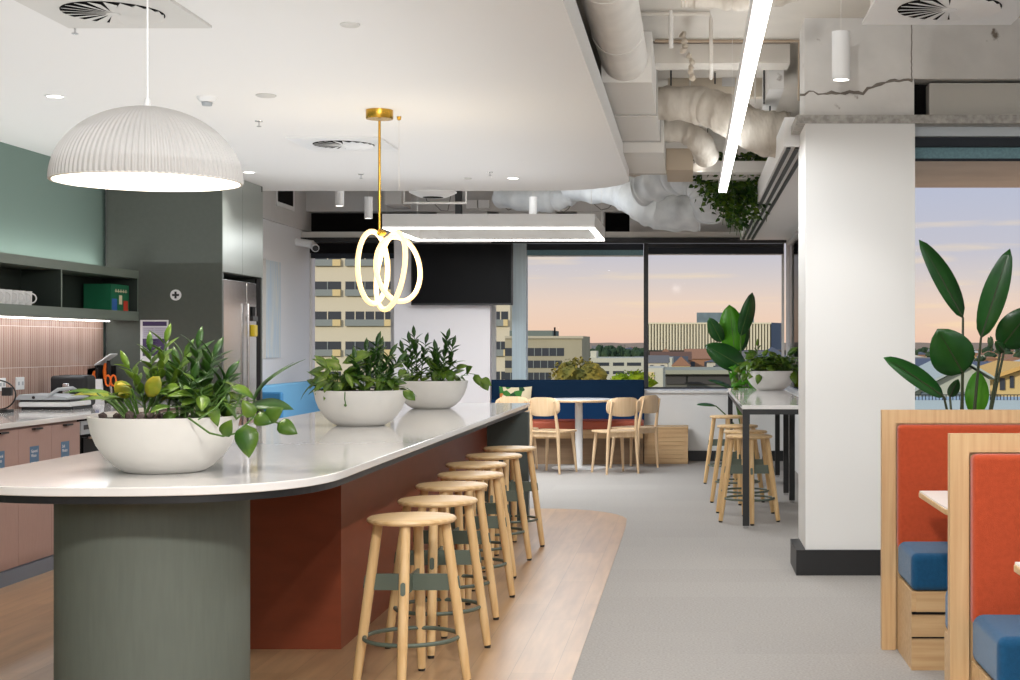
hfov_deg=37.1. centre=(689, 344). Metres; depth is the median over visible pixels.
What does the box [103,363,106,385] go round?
tool
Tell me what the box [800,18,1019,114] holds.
beam
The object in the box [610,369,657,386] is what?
tree
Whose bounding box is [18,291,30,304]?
mug
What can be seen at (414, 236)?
diffuser
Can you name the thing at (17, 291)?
cup
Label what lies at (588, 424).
seat cushion
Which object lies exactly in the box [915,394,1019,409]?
wall
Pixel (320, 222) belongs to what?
wall
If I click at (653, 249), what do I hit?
roller blind
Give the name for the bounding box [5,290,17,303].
mug
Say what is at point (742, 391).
table
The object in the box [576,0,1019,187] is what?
ceiling
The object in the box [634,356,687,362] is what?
house
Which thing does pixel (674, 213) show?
flexible duct
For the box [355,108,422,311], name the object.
pendant
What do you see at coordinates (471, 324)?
wall partition
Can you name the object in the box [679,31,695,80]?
conduit
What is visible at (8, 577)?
trim
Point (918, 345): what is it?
hills
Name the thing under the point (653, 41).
trim
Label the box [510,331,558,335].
ledge
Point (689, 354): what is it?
house
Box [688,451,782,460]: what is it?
baseboard
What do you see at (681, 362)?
house
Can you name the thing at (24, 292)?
cup
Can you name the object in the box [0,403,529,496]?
island countertop
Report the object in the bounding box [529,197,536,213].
pendant
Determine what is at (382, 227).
diffuser
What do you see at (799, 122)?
trim
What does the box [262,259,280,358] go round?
wall art
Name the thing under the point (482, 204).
junction box
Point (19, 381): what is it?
power outlet
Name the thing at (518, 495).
bar stool
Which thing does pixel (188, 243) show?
tall cabinet
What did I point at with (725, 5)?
flexible duct
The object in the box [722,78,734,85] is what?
trim
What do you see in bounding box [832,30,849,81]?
pendant
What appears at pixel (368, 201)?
pendant
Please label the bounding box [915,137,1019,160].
roller blind
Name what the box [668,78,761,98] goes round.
trim
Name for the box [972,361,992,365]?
house
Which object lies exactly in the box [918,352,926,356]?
house
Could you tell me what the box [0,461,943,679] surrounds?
floor
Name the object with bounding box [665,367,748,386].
block
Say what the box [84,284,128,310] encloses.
carton
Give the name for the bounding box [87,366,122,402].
utensil rack
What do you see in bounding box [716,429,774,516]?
bar stool
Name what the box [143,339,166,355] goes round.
print
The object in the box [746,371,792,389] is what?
bowl
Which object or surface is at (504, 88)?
ceiling
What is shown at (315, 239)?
trim
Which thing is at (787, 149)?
ceiling vent
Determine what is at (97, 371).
tool
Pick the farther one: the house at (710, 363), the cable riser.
the house at (710, 363)
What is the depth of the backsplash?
10.63 m
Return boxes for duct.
[492,191,576,212]
[561,176,700,231]
[581,0,647,80]
[601,31,666,174]
[630,175,728,223]
[658,72,790,157]
[664,120,718,167]
[666,142,692,181]
[681,0,801,11]
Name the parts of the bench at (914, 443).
backrest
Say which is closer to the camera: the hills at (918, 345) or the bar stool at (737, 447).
the bar stool at (737, 447)
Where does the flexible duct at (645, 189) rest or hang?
hanging from the ceiling at (785, 22)
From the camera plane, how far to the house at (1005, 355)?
533.26 m
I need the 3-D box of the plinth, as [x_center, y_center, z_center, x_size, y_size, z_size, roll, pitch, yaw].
[-0.273,1.147,17.335,0.507,0.425,0.390,0,0,0]
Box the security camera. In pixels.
[295,238,318,251]
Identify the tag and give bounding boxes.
[250,307,257,336]
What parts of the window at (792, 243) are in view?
pane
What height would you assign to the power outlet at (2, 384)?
0.085 m
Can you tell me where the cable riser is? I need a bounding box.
[455,191,461,213]
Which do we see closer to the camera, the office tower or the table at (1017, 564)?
the table at (1017, 564)
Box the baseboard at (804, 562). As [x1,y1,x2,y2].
[790,539,880,575]
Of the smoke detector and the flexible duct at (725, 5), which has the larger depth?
the smoke detector
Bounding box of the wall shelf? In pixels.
[0,252,138,321]
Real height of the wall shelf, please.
0.406 m
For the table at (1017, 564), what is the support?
on the floor at (688, 594)
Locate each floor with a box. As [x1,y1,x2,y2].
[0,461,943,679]
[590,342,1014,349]
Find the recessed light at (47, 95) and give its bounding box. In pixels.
[44,94,65,97]
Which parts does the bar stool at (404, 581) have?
leg, leg, seat, leg, leg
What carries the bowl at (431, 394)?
on the bowl planter at (435, 393)
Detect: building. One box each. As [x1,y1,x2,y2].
[590,351,673,379]
[648,313,785,354]
[915,358,930,365]
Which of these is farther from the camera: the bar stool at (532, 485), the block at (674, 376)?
the block at (674, 376)
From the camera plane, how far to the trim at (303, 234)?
17.75 m
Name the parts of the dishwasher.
control panel, glass door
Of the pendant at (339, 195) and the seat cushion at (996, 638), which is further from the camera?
the pendant at (339, 195)
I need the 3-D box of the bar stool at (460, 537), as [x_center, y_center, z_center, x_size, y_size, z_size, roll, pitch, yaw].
[-1.180,1.022,7.430,0.393,0.669,0.393,0,0,-44]
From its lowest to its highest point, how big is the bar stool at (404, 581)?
0.669 m
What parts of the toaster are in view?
plate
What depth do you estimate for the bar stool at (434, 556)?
6.71 m
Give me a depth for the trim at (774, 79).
10.04 m
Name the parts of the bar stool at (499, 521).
leg, seat, leg, leg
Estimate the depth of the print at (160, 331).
11.72 m
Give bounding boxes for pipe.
[403,191,466,203]
[641,12,712,79]
[655,39,799,100]
[669,10,672,47]
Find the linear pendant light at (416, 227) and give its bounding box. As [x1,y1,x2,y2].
[382,189,604,240]
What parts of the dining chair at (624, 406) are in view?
leg, leg, seat, leg, backrest, leg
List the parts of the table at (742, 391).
leg, leg, leg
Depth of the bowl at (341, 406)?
8.41 m
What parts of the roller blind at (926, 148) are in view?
rail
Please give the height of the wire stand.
0.215 m
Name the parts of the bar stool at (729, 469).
leg, seat, leg, leg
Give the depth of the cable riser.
16.50 m
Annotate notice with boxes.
[140,320,167,361]
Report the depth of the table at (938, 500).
6.00 m
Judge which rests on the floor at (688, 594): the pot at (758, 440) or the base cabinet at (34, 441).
the base cabinet at (34, 441)
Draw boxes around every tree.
[548,356,607,379]
[595,345,604,356]
[602,348,613,356]
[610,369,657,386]
[611,347,622,356]
[616,345,624,356]
[624,349,634,356]
[634,348,643,355]
[987,336,993,349]
[988,352,996,356]
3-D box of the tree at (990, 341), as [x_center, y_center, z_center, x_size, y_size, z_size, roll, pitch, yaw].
[100.277,2.377,499.945,2.331,11.969,2.257,0,0,0]
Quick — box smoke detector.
[196,95,216,106]
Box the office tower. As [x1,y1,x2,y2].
[315,258,511,386]
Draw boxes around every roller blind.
[310,243,393,257]
[527,244,642,256]
[648,244,782,254]
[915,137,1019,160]
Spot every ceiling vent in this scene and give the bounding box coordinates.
[14,0,211,27]
[285,137,397,150]
[409,190,456,198]
[742,147,798,239]
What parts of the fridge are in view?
door, handle, door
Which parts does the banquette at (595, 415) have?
backrest, backrest, seat rail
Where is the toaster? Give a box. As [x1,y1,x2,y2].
[51,375,94,406]
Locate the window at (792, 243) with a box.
[786,230,797,393]
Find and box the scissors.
[104,374,116,394]
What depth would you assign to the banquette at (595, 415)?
17.40 m
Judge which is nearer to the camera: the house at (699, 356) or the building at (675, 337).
the house at (699, 356)
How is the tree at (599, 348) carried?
on the floor
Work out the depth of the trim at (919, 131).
9.00 m
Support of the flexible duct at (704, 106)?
hanging from the ceiling at (785, 22)
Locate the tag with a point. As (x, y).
(254, 328)
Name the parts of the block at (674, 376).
dark panel, dark panel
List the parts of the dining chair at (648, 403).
leg, leg, seat, leg, backrest, leg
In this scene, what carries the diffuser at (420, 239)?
attached to the linear pendant light at (416, 227)
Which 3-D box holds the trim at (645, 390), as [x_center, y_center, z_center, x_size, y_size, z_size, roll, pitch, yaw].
[-1.730,0.545,17.880,5.740,0.030,0.640,0,0,0]
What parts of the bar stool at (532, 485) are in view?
leg, leg, seat, leg, leg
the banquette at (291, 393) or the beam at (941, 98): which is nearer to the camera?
the beam at (941, 98)
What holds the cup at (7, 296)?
on the mug at (7, 296)
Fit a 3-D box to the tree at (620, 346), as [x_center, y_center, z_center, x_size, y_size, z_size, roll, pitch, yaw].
[-19.673,4.029,418.452,3.296,8.673,3.859,0,0,0]
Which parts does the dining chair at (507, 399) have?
backrest, leg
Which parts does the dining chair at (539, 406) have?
leg, backrest, leg, seat, leg, leg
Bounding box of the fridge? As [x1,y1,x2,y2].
[224,279,259,425]
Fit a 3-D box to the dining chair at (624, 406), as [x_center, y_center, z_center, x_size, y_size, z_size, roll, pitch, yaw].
[-0.783,0.956,15.923,0.430,0.811,0.461,0,0,-28]
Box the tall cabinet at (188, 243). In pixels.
[106,180,262,408]
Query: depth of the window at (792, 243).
17.49 m
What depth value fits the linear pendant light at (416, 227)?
13.84 m
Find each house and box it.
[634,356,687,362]
[648,355,669,366]
[648,366,664,386]
[650,352,691,363]
[671,356,690,366]
[684,349,711,366]
[705,360,714,366]
[739,351,762,360]
[748,347,785,361]
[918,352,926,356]
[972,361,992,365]
[986,356,997,360]
[996,354,1012,357]
[1000,357,1019,360]
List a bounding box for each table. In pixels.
[552,398,612,469]
[727,388,794,494]
[734,396,797,528]
[919,491,947,514]
[1014,562,1019,574]
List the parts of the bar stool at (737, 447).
leg, leg, seat, leg, leg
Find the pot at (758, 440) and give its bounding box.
[757,439,761,458]
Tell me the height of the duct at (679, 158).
0.248 m
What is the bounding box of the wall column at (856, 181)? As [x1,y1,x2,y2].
[798,123,914,549]
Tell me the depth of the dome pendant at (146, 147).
5.14 m
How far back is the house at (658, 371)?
62.00 m
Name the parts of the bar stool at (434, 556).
leg, leg, seat, leg, leg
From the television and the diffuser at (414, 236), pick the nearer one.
the diffuser at (414, 236)
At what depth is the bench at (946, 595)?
5.37 m
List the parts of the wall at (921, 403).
railing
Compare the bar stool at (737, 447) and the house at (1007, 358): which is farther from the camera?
the house at (1007, 358)
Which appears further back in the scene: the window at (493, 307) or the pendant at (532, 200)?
the window at (493, 307)
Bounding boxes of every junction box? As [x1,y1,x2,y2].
[466,200,477,208]
[478,200,489,208]
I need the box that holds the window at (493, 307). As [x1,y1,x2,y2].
[310,243,783,388]
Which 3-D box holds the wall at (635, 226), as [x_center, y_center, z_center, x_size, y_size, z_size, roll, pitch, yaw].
[-0.910,-1.465,18.065,4.220,0.250,0.370,0,0,0]
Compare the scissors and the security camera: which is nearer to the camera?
the scissors
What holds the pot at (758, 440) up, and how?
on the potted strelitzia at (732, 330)
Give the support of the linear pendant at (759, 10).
hanging from the ceiling at (785, 22)
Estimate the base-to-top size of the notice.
0.328 m
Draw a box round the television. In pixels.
[411,243,512,304]
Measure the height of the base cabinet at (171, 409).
0.888 m
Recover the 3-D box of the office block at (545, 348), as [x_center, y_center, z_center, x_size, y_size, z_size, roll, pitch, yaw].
[-11.670,3.460,124.675,6.260,9.800,9.650,0,0,0]
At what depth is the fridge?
12.28 m
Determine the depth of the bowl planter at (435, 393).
10.78 m
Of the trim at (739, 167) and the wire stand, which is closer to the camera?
the wire stand
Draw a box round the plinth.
[644,425,687,463]
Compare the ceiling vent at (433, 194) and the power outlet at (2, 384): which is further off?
the ceiling vent at (433, 194)
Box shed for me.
[915,361,993,396]
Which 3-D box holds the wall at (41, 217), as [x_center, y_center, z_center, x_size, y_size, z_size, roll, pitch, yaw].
[-4.685,-0.290,7.200,0.230,3.300,22.400,0,0,0]
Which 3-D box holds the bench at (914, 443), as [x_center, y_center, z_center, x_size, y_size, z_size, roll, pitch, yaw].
[1.603,0.825,6.497,1.494,1.070,0.475,0,0,0]
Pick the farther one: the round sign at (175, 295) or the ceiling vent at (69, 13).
the round sign at (175, 295)
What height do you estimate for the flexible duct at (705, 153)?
0.546 m
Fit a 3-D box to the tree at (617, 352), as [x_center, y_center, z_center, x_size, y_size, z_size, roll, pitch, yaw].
[-19.670,4.450,400.830,3.401,7.830,3.060,0,0,0]
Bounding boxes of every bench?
[881,410,1019,669]
[944,590,947,679]
[948,433,1019,679]
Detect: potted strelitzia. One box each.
[697,292,761,458]
[884,240,1019,409]
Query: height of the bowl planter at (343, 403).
0.542 m
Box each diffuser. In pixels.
[382,227,594,228]
[385,229,419,240]
[420,239,604,240]
[589,229,603,240]
[862,0,1019,24]
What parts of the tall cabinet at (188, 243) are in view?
door, panel, door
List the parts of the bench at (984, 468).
backrest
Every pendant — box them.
[47,0,243,191]
[335,191,343,205]
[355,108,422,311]
[364,191,372,218]
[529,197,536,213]
[718,0,772,192]
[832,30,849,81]
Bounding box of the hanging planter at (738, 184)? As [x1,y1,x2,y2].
[689,128,771,236]
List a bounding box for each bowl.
[87,412,239,473]
[313,388,405,425]
[399,380,467,408]
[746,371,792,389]
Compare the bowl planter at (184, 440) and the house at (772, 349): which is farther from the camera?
the house at (772, 349)
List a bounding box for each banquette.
[262,381,322,417]
[491,380,643,463]
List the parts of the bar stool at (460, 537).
leg, leg, seat, leg, leg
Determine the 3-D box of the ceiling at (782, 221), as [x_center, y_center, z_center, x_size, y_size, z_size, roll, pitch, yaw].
[0.865,-1.330,13.525,0.550,0.180,8.350,0,0,0]
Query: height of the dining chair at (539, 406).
0.811 m
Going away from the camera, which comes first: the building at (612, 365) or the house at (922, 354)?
the building at (612, 365)
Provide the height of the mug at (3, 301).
0.095 m
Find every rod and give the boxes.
[670,70,671,85]
[763,70,764,103]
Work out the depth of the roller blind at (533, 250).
18.00 m
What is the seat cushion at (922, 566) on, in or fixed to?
on the bench at (914, 443)
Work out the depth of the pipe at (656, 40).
9.50 m
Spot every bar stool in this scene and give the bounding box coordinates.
[353,512,470,679]
[384,495,490,658]
[408,481,498,626]
[426,471,514,604]
[437,461,516,578]
[463,452,531,564]
[476,446,544,546]
[703,415,742,485]
[710,424,764,504]
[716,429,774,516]
[718,434,779,525]
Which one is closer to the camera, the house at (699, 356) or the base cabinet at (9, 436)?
the base cabinet at (9, 436)
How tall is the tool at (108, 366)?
0.311 m
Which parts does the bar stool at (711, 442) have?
leg, seat, leg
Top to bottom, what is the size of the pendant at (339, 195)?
0.504 m
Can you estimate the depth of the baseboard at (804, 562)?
8.85 m
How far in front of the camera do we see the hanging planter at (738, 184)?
13.14 m
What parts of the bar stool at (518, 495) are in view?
leg, seat, leg, leg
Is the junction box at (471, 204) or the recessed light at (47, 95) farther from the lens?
the junction box at (471, 204)
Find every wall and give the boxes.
[0,142,314,384]
[306,184,755,212]
[311,213,629,231]
[437,212,741,231]
[644,393,782,450]
[786,389,797,472]
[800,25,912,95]
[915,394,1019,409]
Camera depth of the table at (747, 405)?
11.11 m
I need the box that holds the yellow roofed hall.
[980,360,1019,396]
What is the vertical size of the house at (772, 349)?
8.105 m
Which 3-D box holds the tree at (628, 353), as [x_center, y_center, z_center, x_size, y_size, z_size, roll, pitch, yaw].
[-15.709,4.658,395.115,3.645,7.415,3.372,0,0,0]
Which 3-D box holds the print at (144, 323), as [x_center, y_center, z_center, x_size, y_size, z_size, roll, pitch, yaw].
[-4.184,-0.166,11.724,0.188,0.035,0.002,0,0,0]
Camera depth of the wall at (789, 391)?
16.06 m
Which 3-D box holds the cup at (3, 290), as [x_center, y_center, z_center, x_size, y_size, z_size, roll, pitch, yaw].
[-4.400,-0.307,9.538,0.084,0.095,0.084,0,0,-38]
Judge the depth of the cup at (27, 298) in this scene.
9.91 m
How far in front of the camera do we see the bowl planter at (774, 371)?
14.77 m
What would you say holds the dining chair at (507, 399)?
on the floor at (688, 594)
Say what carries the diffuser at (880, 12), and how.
attached to the ceiling at (785, 22)
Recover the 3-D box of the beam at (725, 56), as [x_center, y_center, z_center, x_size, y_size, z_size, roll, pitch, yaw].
[0.070,-1.872,9.725,1.140,0.135,0.250,0,0,0]
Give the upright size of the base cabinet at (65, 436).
0.888 m
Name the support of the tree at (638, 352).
on the floor
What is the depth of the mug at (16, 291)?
9.72 m
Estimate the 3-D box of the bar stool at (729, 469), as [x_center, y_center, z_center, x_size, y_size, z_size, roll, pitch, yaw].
[0.456,1.026,11.520,0.393,0.669,0.393,0,0,41]
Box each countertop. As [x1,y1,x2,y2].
[0,401,181,428]
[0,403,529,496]
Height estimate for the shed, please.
7.397 m
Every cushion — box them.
[499,387,531,399]
[533,419,643,429]
[898,542,947,590]
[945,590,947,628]
[973,615,1019,679]
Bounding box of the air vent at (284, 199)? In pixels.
[276,191,294,210]
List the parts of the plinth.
lid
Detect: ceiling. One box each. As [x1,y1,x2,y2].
[0,0,628,190]
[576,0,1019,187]
[740,117,799,239]
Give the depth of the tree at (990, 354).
437.47 m
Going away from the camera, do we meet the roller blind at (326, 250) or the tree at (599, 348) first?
the roller blind at (326, 250)
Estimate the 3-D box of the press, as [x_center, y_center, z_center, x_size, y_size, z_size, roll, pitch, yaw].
[-4.352,0.359,10.309,0.426,0.161,0.382,0,0,0]
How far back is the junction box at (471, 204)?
17.78 m
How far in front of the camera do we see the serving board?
11.48 m
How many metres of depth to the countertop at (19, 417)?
9.50 m
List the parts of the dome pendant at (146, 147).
lamp shade, lamp shade, cord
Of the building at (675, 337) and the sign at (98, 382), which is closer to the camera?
the sign at (98, 382)
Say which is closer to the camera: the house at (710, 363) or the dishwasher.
the dishwasher
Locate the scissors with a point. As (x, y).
(106, 376)
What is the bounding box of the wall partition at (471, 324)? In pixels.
[394,238,490,402]
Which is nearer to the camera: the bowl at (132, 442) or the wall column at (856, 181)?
the bowl at (132, 442)
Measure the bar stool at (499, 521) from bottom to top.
0.669 m
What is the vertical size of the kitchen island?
0.900 m
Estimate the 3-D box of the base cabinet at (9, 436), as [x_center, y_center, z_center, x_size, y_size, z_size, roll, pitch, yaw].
[-4.207,0.916,8.400,0.745,0.888,0.440,0,0,0]
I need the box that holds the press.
[16,386,91,409]
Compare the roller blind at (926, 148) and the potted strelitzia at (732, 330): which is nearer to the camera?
the roller blind at (926, 148)
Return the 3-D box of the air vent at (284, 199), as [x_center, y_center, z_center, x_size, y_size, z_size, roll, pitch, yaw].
[-4.562,-1.700,16.925,0.015,0.320,0.750,0,0,0]
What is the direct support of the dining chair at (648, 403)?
on the floor at (688, 594)
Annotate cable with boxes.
[426,196,450,210]
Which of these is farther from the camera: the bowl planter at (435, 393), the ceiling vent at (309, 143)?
the bowl planter at (435, 393)
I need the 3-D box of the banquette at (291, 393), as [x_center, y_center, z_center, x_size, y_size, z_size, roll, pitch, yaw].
[-4.150,0.885,16.050,0.500,0.950,2.900,0,0,0]
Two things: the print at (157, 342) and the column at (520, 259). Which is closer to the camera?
the print at (157, 342)
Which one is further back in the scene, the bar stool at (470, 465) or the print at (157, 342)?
the print at (157, 342)
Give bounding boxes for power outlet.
[0,378,5,390]
[15,377,23,389]
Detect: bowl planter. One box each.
[65,323,304,473]
[302,331,416,425]
[394,325,490,408]
[732,339,797,389]
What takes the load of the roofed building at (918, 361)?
on the floor
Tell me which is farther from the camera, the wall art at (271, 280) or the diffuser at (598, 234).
the wall art at (271, 280)
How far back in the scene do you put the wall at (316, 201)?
17.85 m
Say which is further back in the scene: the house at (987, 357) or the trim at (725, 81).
the house at (987, 357)
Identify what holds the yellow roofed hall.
on the floor
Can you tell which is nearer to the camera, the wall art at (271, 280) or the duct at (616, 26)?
the duct at (616, 26)
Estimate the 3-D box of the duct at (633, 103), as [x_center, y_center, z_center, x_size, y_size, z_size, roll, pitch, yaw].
[-0.359,-1.636,10.715,0.334,0.408,3.830,0,0,0]
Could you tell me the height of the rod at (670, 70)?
0.110 m
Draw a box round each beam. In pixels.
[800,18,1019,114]
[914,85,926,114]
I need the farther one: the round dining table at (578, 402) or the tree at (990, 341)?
the tree at (990, 341)
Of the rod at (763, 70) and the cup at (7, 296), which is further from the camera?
the rod at (763, 70)
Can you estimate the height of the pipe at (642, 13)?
0.306 m
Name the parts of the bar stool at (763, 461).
leg, leg, seat, leg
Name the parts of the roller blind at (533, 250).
rail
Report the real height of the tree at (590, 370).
7.790 m
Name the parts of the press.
lid, plate, handle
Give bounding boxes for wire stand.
[0,380,15,412]
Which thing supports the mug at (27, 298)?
on the wall shelf
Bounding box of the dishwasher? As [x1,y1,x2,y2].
[77,419,98,453]
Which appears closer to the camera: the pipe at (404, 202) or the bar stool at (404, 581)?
the bar stool at (404, 581)
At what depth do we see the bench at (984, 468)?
4.84 m
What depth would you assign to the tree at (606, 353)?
386.07 m
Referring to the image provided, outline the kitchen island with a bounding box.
[0,403,529,679]
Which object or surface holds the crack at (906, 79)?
attached to the beam at (878, 53)
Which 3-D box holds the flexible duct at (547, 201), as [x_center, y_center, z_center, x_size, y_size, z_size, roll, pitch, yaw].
[-1.613,-1.695,16.535,1.233,0.489,0.381,0,0,21]
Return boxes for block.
[505,327,589,379]
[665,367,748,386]
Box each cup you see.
[0,289,4,303]
[5,290,11,303]
[12,290,18,303]
[18,291,25,304]
[25,291,31,304]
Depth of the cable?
17.20 m
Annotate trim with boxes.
[0,554,53,587]
[301,232,739,236]
[301,237,786,242]
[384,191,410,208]
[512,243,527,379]
[644,389,786,392]
[653,41,789,43]
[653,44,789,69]
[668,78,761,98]
[693,161,765,174]
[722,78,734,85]
[762,70,783,109]
[791,115,1019,134]
[915,127,1019,136]
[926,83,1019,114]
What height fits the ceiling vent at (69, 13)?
0.026 m
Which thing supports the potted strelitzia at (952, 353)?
on the floor at (688, 594)
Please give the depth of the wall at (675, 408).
17.60 m
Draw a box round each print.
[143,322,166,325]
[143,327,166,337]
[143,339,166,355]
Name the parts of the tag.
knob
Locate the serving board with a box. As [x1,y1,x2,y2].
[94,353,116,368]
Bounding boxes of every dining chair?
[495,396,538,468]
[527,397,577,474]
[591,397,639,474]
[609,395,660,467]
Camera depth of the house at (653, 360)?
100.74 m
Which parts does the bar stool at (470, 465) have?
leg, seat, leg, leg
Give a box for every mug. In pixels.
[0,289,10,303]
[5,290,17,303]
[12,290,24,303]
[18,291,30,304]
[25,291,36,304]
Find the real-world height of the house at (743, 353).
7.692 m
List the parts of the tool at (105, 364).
handle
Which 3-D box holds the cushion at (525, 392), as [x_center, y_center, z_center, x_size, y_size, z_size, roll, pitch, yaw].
[-2.018,0.670,17.330,0.380,0.380,0.133,0,0,0]
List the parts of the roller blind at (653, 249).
rail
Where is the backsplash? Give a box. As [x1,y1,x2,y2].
[0,317,102,409]
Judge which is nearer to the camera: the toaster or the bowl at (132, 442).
the bowl at (132, 442)
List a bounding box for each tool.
[95,367,99,378]
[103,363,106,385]
[106,360,110,374]
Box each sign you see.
[95,379,104,403]
[170,290,180,300]
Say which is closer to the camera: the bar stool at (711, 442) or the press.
the press
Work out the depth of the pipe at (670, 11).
8.69 m
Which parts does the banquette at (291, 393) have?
panel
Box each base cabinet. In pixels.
[0,428,17,571]
[15,424,50,565]
[48,420,79,554]
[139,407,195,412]

